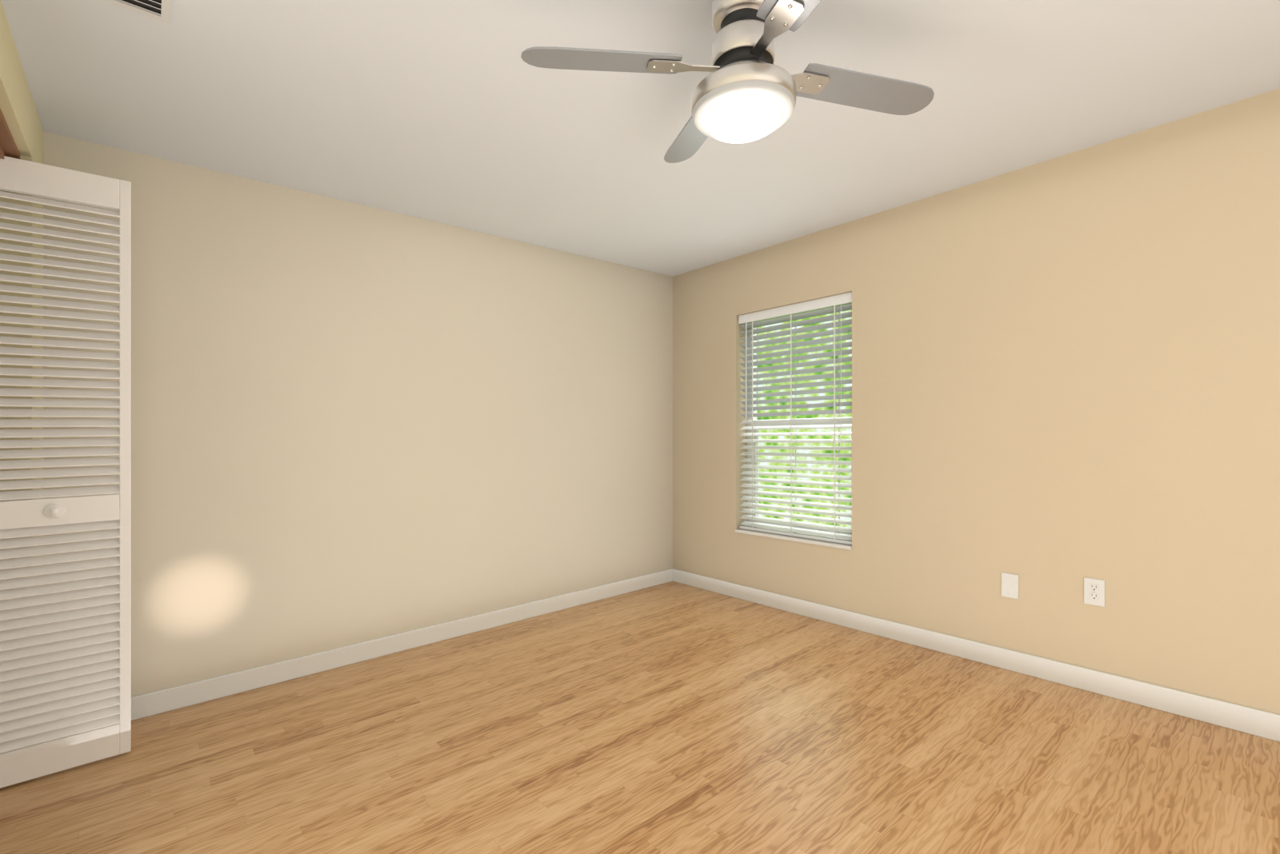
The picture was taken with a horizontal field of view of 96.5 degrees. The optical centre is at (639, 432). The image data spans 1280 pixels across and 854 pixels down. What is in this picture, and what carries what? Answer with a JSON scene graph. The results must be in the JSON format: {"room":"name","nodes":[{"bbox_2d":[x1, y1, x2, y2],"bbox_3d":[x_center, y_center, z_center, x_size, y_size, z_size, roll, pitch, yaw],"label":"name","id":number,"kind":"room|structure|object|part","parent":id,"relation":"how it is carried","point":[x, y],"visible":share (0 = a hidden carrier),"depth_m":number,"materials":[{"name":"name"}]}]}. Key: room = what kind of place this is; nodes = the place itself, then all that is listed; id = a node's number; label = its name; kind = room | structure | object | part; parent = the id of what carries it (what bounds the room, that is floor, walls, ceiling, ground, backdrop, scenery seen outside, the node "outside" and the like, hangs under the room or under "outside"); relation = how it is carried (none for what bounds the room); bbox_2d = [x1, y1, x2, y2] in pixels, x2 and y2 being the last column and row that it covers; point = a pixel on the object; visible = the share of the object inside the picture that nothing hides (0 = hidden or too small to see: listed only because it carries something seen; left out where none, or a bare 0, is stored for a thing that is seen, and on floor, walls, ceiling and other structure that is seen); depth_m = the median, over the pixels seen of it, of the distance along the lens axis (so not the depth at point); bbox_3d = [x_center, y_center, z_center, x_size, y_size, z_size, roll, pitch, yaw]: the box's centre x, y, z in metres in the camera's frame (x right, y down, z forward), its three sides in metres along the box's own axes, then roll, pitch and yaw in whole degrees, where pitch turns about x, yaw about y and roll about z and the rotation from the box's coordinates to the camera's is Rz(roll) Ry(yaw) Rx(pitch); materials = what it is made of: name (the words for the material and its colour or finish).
{"room":"empty bedroom","nodes":[
{"label":"empty bedroom","id":0,"kind":"room"},
{"bbox_2d":[0,0,43,611],"bbox_3d":[-0.884,-0.007,0.466,0.120,2.497,4.700,0,0,-41],"label":"wall","id":1,"kind":"structure","parent":0,"point":[18,108],"depth_m":2.01,"materials":[{"name":"paint"}]},
{"bbox_2d":[0,108,19,159],"bbox_3d":[-1.580,-0.972,1.244,0.092,0.069,1.988,0,0,-41],"label":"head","id":2,"kind":"structure","parent":1,"relation":"attached to","point":[8,147],"depth_m":1.91,"materials":[{"name":"brown wood"}]},
{"bbox_2d":[0,156,131,788],"bbox_3d":[-2.100,0.135,2.051,0.405,2.182,0.048,0,0,-41],"label":"closet door","id":3,"kind":"structure","parent":2,"relation":"attached to","point":[41,180],"depth_m":2.11,"materials":[{"name":"white paint"}]},
{"bbox_3d":[-2.092,0.281,2.038,0.055,0.055,0.018,0,0,-41],"label":"knob","id":4,"kind":"part","parent":3,"relation":"part of","materials":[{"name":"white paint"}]},
{"bbox_2d":[0,191,120,754],"bbox_3d":[-2.106,0.133,2.057,0.349,1.946,0.035,0,0,-41],"label":"louvres","id":5,"kind":"object","parent":3,"relation":"attached to","point":[60,666],"visible":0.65,"depth_m":2.06,"materials":[{"name":"white paint"}]},
{"bbox_2d":[43,131,672,697],"bbox_3d":[-1.389,0.002,3.274,4.605,2.504,0.200,0,0,-41],"label":"wall","id":6,"kind":"structure","parent":0,"point":[354,424],"depth_m":3.02,"materials":[{"name":"paint"}]},
{"bbox_2d":[131,568,671,720],"bbox_3d":[-1.063,1.166,3.415,3.480,0.145,0.017,0,0,-41],"label":"baseboard","id":7,"kind":"structure","parent":6,"relation":"attached to","point":[161,702],"depth_m":3.04,"materials":[{"name":"white wood"}]},
{"bbox_2d":[0,581,1279,853],"bbox_3d":[0.219,1.243,1.426,4.605,0.222,5.100,0,0,-41],"label":"floor","id":8,"kind":"structure","parent":0,"point":[672,718],"depth_m":2.08,"materials":[{"name":"brown wood"}]},
{"bbox_2d":[0,0,1279,276],"bbox_3d":[0.219,-1.297,1.426,4.605,0.222,5.100,0,0,-41],"label":"ceiling","id":9,"kind":"structure","parent":0,"point":[460,114],"depth_m":2.13,"materials":[{"name":"paint"}]},
{"bbox_2d":[101,0,171,23],"bbox_3d":[-1.425,-1.213,1.490,0.317,0.020,0.275,0,0,-41],"label":"ceiling vent","id":10,"kind":"object","parent":9,"relation":"in","point":[159,10],"visible":1,"depth_m":1.63,"materials":[{"name":"white metal"}]},
{"bbox_2d":[520,0,934,163],"bbox_3d":[0.337,-1.045,1.614,1.111,0.408,1.101,0,0,-41],"label":"ceiling fan","id":11,"kind":"object","parent":9,"relation":"hanging from","point":[746,90],"visible":1,"depth_m":1.55,"materials":[{"name":"silver metal"}]},
{"bbox_2d":[705,94,781,143],"bbox_3d":[0.289,-0.864,1.600,0.208,0.046,0.208,0,0,-41],"label":"diffuser","id":12,"kind":"object","parent":11,"relation":"attached to","point":[732,118],"depth_m":1.55,"materials":[{"name":"white glass"}]},
{"bbox_2d":[672,88,1279,715],"bbox_3d":[1.881,-0.057,2.872,0.200,2.498,4.700,0,0,-41],"label":"wall","id":13,"kind":"structure","parent":0,"point":[1065,374],"depth_m":2.65,"materials":[{"name":"paint"}]},
{"bbox_2d":[735,528,851,550],"bbox_3d":[1.022,0.701,3.793,0.137,0.032,0.885,0,0,-41],"label":"window sill","id":14,"kind":"structure","parent":13,"relation":"attached to","point":[825,543],"depth_m":3.71,"materials":[{"name":"white wood"}]},
{"bbox_2d":[738,292,851,544],"bbox_3d":[1.056,-0.068,3.824,0.165,1.563,0.887,0,0,-41],"label":"window blind","id":15,"kind":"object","parent":13,"relation":"in","point":[805,310],"depth_m":3.77,"materials":[{"name":"white plastic"}]},
{"bbox_2d":[745,321,752,527],"bbox_3d":[0.771,-0.053,4.025,0.057,1.452,0.007,0,0,37],"label":"blind cord","id":16,"kind":"object","parent":15,"relation":"hanging from","point":[752,322],"depth_m":4.01,"materials":[{"name":"white fabric"}]},
{"bbox_2d":[756,327,757,522],"bbox_3d":[0.831,-0.054,4.046,0.002,1.452,0.008,0,0,-41],"label":"blind cord","id":17,"kind":"object","parent":15,"relation":"hanging from","point":[757,327],"depth_m":4.05,"materials":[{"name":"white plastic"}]},
{"bbox_2d":[790,314,791,533],"bbox_3d":[0.997,-0.057,3.773,0.002,1.452,0.008,0,0,-41],"label":"blind cord","id":18,"kind":"object","parent":15,"relation":"hanging from","point":[790,314],"depth_m":3.77,"materials":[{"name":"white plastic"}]},
{"bbox_2d":[795,320,795,527],"bbox_3d":[1.038,-0.057,3.808,0.002,1.452,0.008,0,0,-41],"label":"blind cord","id":19,"kind":"object","parent":15,"relation":"hanging from","point":[795,411],"depth_m":3.81,"materials":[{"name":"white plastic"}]},
{"bbox_2d":[833,303,841,539],"bbox_3d":[1.216,-0.061,3.514,0.003,1.453,0.055,0,0,-29],"label":"blind cord","id":20,"kind":"object","parent":15,"relation":"hanging from","point":[841,303],"depth_m":3.54,"materials":[{"name":"white fabric"}]},
{"bbox_2d":[672,568,1279,742],"bbox_3d":[1.799,1.115,2.800,0.017,0.153,4.700,0,0,-41],"label":"baseboard","id":21,"kind":"structure","parent":13,"relation":"attached to","point":[1251,721],"depth_m":2.72,"materials":[{"name":"white wood"}]},
{"bbox_2d":[1001,572,1018,599],"bbox_3d":[1.811,0.753,2.795,0.007,0.117,0.072,0,0,-41],"label":"blank wall plate","id":22,"kind":"object","parent":13,"relation":"attached to","point":[1010,585],"visible":1,"depth_m":2.79,"materials":[{"name":"white plastic"}]},
{"bbox_2d":[1084,577,1104,607],"bbox_3d":[2.025,0.714,2.545,0.011,0.117,0.072,0,0,-41],"label":"duplex electrical outlet","id":23,"kind":"object","parent":13,"relation":"attached to","point":[1094,592],"visible":1,"depth_m":2.54,"materials":[{"name":"white plastic"}]},
{"label":"outside","id":24,"kind":"structure","parent":0,"visible":0},
{"bbox_2d":[757,309,851,527],"bbox_3d":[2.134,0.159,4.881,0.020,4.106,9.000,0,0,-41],"label":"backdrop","id":25,"kind":"structure","parent":24,"point":[843,415],"depth_m":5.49,"materials":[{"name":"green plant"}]}
]}

